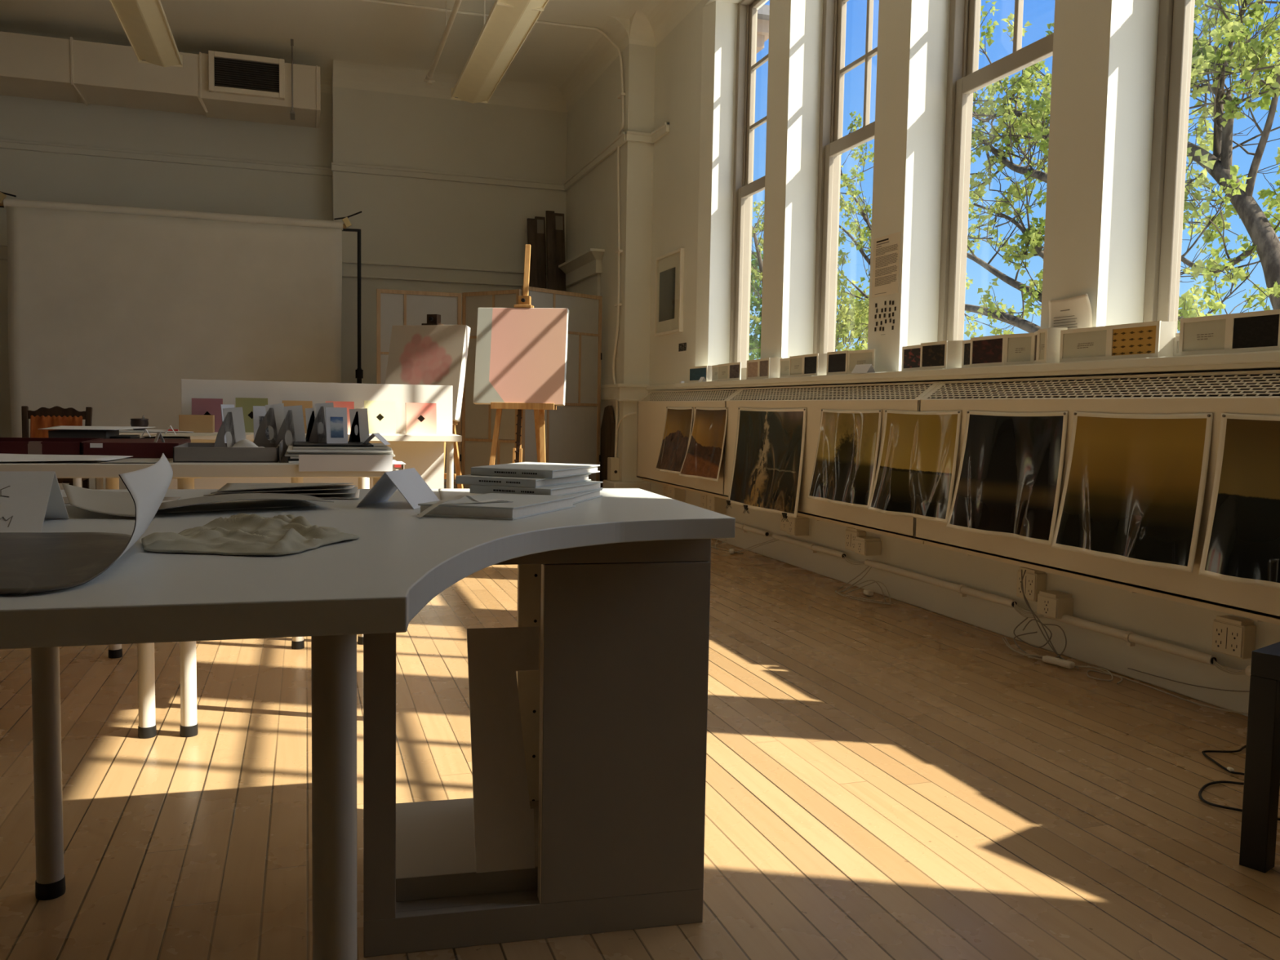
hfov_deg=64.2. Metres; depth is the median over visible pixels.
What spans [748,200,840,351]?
maple tree
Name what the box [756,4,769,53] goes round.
building
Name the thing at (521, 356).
canvas
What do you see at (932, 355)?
picture
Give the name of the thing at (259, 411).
card
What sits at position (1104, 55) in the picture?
wall
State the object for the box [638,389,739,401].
grille
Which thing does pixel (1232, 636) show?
power outlet
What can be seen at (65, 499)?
paper sheet
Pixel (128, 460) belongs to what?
sheet
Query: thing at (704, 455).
sheet
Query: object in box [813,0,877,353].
window
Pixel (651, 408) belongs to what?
radiator cover
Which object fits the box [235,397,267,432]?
card
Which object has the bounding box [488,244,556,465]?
easel
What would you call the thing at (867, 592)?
power cable
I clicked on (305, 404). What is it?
card
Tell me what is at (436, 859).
shelf
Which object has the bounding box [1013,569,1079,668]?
power cable
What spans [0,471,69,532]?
note
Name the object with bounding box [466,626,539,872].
board
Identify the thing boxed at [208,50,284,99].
air vent
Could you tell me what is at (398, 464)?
sheet
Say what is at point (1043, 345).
book
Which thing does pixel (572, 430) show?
folding screen
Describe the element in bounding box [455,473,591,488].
book
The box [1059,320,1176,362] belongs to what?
box
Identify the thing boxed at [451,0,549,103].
fluorescent light
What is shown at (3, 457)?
sheet
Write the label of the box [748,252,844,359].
tree
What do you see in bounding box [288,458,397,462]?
sheet
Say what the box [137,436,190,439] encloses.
box
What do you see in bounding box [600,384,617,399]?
trim
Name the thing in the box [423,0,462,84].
pipe
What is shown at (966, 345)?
picture
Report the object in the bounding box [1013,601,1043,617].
power cable
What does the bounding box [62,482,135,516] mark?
print
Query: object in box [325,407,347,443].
card
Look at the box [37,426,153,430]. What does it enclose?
paper stack
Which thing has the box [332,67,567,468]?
wall
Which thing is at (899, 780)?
floor
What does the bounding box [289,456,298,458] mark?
sheet
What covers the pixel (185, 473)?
work table
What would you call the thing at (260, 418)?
photograph
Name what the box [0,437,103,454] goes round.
tray
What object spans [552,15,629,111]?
trim
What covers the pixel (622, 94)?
conduit
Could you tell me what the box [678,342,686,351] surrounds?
postcard
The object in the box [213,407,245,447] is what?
easel stand
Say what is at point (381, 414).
card
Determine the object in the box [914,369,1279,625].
radiator cover
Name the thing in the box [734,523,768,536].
cable conduit
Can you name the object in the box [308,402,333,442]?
easel stand
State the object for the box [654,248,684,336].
framed picture
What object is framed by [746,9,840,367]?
window frame
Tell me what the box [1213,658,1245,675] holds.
power cable
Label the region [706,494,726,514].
power outlet
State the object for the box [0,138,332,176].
trim
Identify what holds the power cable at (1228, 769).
on the floor
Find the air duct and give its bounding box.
[0,31,320,128]
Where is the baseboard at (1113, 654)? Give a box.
[714,527,1250,716]
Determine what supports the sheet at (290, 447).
on the sheet at (373, 453)
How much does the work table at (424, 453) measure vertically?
0.742 m
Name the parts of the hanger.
rod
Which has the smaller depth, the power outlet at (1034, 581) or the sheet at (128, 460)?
the sheet at (128, 460)
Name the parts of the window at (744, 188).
sash, sash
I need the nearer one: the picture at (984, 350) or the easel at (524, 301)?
the picture at (984, 350)
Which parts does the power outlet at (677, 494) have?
plate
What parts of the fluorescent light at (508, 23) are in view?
rail, hanger rod, rail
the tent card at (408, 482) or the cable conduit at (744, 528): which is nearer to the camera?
the tent card at (408, 482)
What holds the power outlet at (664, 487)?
attached to the wall at (1104, 55)
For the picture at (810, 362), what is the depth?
5.82 m
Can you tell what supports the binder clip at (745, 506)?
attached to the sheet at (767, 467)
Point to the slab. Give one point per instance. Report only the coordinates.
(607, 428)
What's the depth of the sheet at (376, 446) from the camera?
2.94 m
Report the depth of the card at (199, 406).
5.99 m
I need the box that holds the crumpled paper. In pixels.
[141,512,359,555]
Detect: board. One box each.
[293,441,373,446]
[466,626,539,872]
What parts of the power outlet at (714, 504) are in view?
plate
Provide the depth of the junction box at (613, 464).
8.79 m
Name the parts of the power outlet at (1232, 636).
plate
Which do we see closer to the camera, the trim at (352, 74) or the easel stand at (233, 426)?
the easel stand at (233, 426)
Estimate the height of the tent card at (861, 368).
0.046 m
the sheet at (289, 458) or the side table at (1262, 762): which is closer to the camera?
the side table at (1262, 762)
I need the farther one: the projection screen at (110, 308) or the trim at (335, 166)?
the trim at (335, 166)
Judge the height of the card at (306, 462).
0.046 m
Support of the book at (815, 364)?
on the wall at (1104, 55)
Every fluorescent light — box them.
[108,0,182,67]
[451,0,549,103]
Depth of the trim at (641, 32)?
8.48 m
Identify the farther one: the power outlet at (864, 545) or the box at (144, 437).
the power outlet at (864, 545)
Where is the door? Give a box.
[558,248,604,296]
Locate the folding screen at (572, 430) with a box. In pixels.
[376,285,602,488]
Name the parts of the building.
cornice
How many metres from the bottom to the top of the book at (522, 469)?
0.016 m
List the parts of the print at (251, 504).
mounted print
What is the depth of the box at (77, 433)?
3.27 m
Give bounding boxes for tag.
[141,429,151,436]
[153,431,164,442]
[164,425,176,435]
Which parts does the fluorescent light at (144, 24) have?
rail, rail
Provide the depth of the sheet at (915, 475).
4.53 m
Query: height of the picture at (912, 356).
0.092 m
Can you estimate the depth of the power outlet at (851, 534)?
5.41 m
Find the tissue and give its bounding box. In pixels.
[231,439,262,447]
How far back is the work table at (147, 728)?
2.77 m
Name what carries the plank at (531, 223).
on the floor
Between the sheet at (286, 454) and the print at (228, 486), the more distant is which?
the sheet at (286, 454)
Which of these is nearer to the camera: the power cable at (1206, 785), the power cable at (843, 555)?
the power cable at (1206, 785)
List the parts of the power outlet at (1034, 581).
plate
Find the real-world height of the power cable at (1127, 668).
0.098 m
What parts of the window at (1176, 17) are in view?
sash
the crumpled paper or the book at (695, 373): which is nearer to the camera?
the crumpled paper
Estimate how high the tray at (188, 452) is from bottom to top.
0.054 m
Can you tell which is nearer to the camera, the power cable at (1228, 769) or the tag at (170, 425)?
the power cable at (1228, 769)
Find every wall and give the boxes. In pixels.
[0,92,332,437]
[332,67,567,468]
[565,44,655,481]
[640,0,1279,669]
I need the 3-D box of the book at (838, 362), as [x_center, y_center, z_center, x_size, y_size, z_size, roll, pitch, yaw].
[1.112,-0.626,5.450,0.046,0.127,0.493,0,4,-18]
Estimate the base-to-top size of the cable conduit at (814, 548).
0.052 m
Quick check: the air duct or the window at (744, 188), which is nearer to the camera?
the window at (744, 188)
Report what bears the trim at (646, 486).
attached to the wall at (594, 121)
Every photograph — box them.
[258,416,269,439]
[330,417,343,437]
[658,266,675,321]
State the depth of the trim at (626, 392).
8.65 m
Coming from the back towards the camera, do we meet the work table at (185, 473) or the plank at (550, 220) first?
the plank at (550, 220)
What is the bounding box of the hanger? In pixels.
[289,39,294,119]
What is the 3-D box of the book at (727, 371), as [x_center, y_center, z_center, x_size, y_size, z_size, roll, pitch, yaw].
[0.584,-0.742,7.047,0.026,0.119,0.574,0,4,-15]
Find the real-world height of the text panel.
0.300 m
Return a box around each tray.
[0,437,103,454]
[173,440,288,462]
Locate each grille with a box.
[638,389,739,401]
[727,382,937,400]
[920,371,1279,399]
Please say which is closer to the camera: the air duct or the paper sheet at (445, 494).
the paper sheet at (445, 494)
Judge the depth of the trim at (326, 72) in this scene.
9.42 m
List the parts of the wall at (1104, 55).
miniature grid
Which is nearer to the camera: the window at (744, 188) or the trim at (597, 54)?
the window at (744, 188)
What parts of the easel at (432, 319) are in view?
leg, leg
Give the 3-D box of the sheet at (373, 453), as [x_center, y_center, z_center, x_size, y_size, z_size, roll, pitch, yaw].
[-0.913,-0.090,3.100,0.288,0.006,0.383,0,4,-18]
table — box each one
[0,457,173,738]
[0,488,735,959]
[72,429,462,489]
[168,458,402,737]
[1239,641,1279,872]
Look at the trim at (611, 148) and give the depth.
9.37 m
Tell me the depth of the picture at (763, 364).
6.40 m
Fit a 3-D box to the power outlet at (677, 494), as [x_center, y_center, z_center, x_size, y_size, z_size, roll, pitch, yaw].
[0.284,0.103,7.986,0.095,0.142,0.150,0,4,-18]
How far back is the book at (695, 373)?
7.47 m
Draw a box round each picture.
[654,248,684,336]
[689,367,706,380]
[729,364,739,377]
[747,361,757,377]
[760,360,768,376]
[804,355,817,373]
[828,353,845,372]
[903,347,920,368]
[922,344,945,366]
[964,342,970,364]
[972,337,1002,364]
[1034,335,1036,360]
[1111,325,1155,355]
[1232,314,1279,348]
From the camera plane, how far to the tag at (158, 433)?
3.00 m
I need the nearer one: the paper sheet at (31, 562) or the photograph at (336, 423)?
the paper sheet at (31, 562)
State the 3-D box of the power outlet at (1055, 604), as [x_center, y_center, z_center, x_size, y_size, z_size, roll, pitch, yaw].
[1.610,0.483,3.963,0.080,0.092,0.115,0,4,-18]
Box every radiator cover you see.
[636,388,741,499]
[723,380,955,543]
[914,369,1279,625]
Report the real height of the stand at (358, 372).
2.668 m
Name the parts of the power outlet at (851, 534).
plate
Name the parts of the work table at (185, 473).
mounting plate, leg, leg, leg, leg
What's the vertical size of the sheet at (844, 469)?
0.475 m
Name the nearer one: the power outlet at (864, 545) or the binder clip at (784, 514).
the power outlet at (864, 545)
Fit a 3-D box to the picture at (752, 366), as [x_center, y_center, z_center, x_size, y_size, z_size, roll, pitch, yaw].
[0.726,-0.710,6.564,0.001,0.095,0.157,0,4,-18]
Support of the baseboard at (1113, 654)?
attached to the wall at (1104, 55)
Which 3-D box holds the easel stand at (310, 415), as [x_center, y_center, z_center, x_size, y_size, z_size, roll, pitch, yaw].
[-1.020,-0.174,3.208,0.062,0.109,0.004,0,4,-18]
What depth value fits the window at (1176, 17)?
3.78 m
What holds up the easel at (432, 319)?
on the floor
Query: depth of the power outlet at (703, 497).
7.42 m
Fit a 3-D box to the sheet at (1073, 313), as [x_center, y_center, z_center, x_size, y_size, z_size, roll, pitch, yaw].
[1.639,-0.576,3.925,0.031,0.251,0.235,0,4,-18]
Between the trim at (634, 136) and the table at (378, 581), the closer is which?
the table at (378, 581)
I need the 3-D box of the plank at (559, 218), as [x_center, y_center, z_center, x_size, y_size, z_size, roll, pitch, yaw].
[-0.786,-1.251,10.272,0.110,2.890,0.459,0,4,-18]
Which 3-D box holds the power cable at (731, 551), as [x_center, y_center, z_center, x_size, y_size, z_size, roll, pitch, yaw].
[0.621,0.399,6.665,0.155,0.157,1.004,0,4,-21]
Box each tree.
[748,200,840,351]
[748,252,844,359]
[835,271,869,351]
[836,111,973,341]
[964,0,1213,337]
[1004,0,1279,331]
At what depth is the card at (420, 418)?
6.37 m
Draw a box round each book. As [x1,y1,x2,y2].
[415,493,575,519]
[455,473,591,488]
[469,480,603,495]
[471,462,599,478]
[480,488,602,504]
[688,365,711,382]
[711,362,741,381]
[746,357,782,379]
[779,353,826,377]
[826,349,875,374]
[901,340,962,370]
[961,327,1067,367]
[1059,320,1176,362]
[1173,309,1279,355]
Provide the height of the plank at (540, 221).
2.850 m
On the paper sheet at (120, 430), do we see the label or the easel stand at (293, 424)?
the label
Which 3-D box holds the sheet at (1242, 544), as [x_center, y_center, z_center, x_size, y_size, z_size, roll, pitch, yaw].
[1.794,0.063,2.781,0.078,0.485,0.591,0,4,-18]
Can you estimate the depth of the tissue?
3.02 m
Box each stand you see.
[0,191,16,208]
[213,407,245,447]
[253,403,287,445]
[274,404,306,455]
[305,408,315,441]
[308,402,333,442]
[333,211,363,383]
[348,408,368,442]
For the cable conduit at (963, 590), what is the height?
0.052 m
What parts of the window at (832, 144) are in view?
sash, sash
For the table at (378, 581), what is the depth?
1.06 m
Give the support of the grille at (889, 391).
attached to the radiator cover at (889, 396)
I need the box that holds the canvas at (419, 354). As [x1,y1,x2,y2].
[385,324,470,422]
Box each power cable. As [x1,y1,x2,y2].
[711,538,779,554]
[835,565,893,604]
[843,555,864,564]
[1001,637,1248,714]
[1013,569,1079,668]
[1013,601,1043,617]
[1127,667,1249,692]
[1198,780,1279,820]
[1201,744,1279,786]
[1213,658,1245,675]
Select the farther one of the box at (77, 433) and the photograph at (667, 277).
the photograph at (667, 277)
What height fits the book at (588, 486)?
0.016 m
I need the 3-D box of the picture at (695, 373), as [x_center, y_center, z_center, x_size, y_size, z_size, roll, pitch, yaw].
[0.426,-0.777,7.503,0.014,0.088,0.302,0,4,-18]
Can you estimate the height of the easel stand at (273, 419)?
0.148 m
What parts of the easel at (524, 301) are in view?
leg, leg, leg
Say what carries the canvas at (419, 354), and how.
on the easel at (432, 319)
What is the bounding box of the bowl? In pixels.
[130,414,148,430]
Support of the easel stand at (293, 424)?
on the work table at (185, 473)
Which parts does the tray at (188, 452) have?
lid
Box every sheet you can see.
[0,453,132,462]
[0,453,173,595]
[62,497,180,503]
[97,457,168,462]
[119,429,193,432]
[138,433,253,436]
[284,451,395,457]
[286,445,392,452]
[288,452,393,454]
[288,456,298,461]
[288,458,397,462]
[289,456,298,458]
[292,443,391,449]
[392,461,405,469]
[439,488,480,500]
[655,406,693,474]
[678,406,727,481]
[728,407,806,518]
[807,408,881,508]
[867,409,960,523]
[946,410,1067,545]
[1048,293,1092,329]
[1051,411,1213,573]
[1198,413,1279,589]
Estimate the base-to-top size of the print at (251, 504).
0.022 m
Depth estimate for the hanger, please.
9.12 m
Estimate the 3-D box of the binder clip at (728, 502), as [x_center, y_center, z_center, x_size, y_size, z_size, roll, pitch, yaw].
[0.564,0.154,6.465,0.035,0.049,0.040,0,4,-18]
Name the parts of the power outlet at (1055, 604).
plate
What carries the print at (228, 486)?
on the table at (378, 581)
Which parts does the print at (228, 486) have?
sleeved print, sleeved print, sleeved print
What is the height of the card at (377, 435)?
0.035 m
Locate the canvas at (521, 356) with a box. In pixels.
[473,307,568,405]
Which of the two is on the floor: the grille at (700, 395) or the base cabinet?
the base cabinet
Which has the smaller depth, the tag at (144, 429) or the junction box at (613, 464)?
the tag at (144, 429)
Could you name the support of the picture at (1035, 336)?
attached to the book at (1043, 345)
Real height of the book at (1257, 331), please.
0.124 m
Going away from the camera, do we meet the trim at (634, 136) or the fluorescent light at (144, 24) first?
the fluorescent light at (144, 24)
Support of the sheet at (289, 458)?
on the sheet at (393, 460)
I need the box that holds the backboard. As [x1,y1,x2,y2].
[181,378,453,433]
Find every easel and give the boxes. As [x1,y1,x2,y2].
[421,314,463,488]
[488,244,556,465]
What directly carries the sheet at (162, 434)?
on the box at (144, 437)
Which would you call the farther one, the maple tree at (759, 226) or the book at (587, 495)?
the maple tree at (759, 226)
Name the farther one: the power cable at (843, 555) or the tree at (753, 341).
the tree at (753, 341)
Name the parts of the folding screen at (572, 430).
panel frame, paper pane, paper pane, panel frame, paper pane, panel frame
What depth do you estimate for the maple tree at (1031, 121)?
13.52 m
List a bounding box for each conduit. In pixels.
[355,0,636,457]
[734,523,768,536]
[772,533,846,559]
[864,559,1017,608]
[1043,614,1217,665]
[1244,665,1250,676]
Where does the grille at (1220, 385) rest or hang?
attached to the radiator cover at (1244, 392)
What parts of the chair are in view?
post, rail, seat, post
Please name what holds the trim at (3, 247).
attached to the wall at (26, 175)
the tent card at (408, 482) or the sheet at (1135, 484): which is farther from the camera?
the sheet at (1135, 484)
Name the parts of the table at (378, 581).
leg, leg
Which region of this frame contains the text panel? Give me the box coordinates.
[871,231,900,297]
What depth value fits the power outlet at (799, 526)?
5.97 m
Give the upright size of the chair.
0.874 m
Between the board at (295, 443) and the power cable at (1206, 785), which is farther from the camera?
the board at (295, 443)
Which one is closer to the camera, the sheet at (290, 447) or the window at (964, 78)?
the sheet at (290, 447)
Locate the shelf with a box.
[395,798,538,902]
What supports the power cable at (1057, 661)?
on the floor
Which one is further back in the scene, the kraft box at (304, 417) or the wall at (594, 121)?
the wall at (594, 121)
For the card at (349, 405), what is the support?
on the work table at (424, 453)
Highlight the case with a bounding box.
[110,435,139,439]
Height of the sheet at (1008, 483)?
0.485 m
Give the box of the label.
[167,429,178,432]
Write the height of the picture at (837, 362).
0.097 m
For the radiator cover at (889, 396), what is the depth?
5.42 m
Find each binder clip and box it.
[725,500,732,508]
[742,504,749,513]
[781,512,788,521]
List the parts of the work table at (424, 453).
leg, leg, leg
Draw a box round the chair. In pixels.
[21,405,92,488]
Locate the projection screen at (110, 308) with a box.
[0,198,346,489]
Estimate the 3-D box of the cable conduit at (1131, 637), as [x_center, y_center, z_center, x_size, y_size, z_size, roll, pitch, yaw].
[1.716,0.556,3.642,0.041,0.052,0.783,0,4,-18]
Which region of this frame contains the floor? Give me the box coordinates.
[0,538,1279,959]
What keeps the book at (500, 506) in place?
on the table at (378, 581)
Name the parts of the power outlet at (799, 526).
plate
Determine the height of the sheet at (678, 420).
0.480 m
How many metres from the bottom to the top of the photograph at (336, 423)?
0.063 m
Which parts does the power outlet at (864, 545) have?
plate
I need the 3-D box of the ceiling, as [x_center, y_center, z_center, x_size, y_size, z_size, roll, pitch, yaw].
[-1.490,-3.485,2.093,7.900,0.150,16.590,0,4,-18]
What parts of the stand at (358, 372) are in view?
cross arm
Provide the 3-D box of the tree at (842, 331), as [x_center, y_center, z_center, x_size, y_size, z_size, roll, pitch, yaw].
[4.072,-0.328,21.505,3.590,8.075,3.949,-2,5,-33]
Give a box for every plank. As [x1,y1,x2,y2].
[527,217,537,287]
[534,216,546,288]
[546,210,555,289]
[554,213,565,291]
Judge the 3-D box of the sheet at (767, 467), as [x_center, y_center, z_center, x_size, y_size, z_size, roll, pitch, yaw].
[0.723,-0.125,6.035,0.084,0.606,0.930,0,4,-18]
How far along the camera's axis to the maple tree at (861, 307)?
19.14 m
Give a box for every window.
[728,0,768,379]
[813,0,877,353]
[937,0,1053,341]
[1142,0,1195,337]
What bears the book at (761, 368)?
on the wall at (1104, 55)
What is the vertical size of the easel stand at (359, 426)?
0.109 m
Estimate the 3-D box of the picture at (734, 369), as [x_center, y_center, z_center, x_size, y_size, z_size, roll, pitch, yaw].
[0.636,-0.729,6.855,0.008,0.089,0.147,0,4,-18]
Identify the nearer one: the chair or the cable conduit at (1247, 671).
the cable conduit at (1247, 671)
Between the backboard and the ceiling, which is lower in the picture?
the backboard
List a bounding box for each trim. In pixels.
[0,27,333,93]
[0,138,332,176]
[0,243,7,259]
[331,162,564,191]
[333,58,567,112]
[342,260,547,288]
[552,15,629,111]
[563,131,626,191]
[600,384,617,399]
[603,480,650,491]
[615,383,649,401]
[625,130,653,143]
[629,9,655,47]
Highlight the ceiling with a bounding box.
[0,0,648,84]
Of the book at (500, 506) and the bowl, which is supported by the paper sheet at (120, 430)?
the bowl
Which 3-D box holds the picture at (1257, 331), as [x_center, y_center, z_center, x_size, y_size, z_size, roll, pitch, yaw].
[1.864,-0.449,3.090,0.001,0.094,0.157,0,4,-18]
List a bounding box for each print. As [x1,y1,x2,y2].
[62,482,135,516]
[155,493,333,514]
[204,483,359,498]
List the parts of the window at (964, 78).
sash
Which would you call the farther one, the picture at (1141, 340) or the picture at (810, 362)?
the picture at (810, 362)
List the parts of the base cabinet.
corner post, panel, rail, panel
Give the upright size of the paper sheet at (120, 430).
0.009 m
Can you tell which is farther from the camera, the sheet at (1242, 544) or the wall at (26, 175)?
the wall at (26, 175)
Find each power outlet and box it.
[662,484,667,497]
[667,485,684,502]
[700,493,706,509]
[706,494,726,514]
[786,515,808,535]
[844,527,866,551]
[854,536,881,555]
[1016,566,1046,601]
[1036,590,1073,619]
[1211,615,1256,659]
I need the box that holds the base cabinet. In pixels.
[363,538,711,957]
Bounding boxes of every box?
[48,429,119,439]
[83,438,191,457]
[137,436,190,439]
[178,414,214,432]
[302,416,306,433]
[607,457,619,480]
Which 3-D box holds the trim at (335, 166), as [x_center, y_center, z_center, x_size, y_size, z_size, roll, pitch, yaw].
[-1.859,-3.015,10.166,2.325,0.075,0.044,0,4,-18]
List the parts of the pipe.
hanger rod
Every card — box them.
[191,398,222,431]
[220,404,234,443]
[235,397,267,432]
[253,405,269,439]
[282,400,312,416]
[298,454,392,471]
[325,400,354,433]
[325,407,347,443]
[356,467,439,509]
[361,432,390,444]
[364,400,395,433]
[405,402,436,434]
[697,377,706,382]
[851,364,875,373]
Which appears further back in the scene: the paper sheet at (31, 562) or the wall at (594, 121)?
the wall at (594, 121)
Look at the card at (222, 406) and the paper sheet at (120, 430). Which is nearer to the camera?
the card at (222, 406)
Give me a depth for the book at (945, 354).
4.67 m
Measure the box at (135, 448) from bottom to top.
0.045 m
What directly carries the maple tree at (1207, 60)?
on the ground
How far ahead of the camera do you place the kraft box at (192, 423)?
5.83 m
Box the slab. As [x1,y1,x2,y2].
[600,405,614,488]
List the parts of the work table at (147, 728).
leg, leg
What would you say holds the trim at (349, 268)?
attached to the wall at (406, 220)

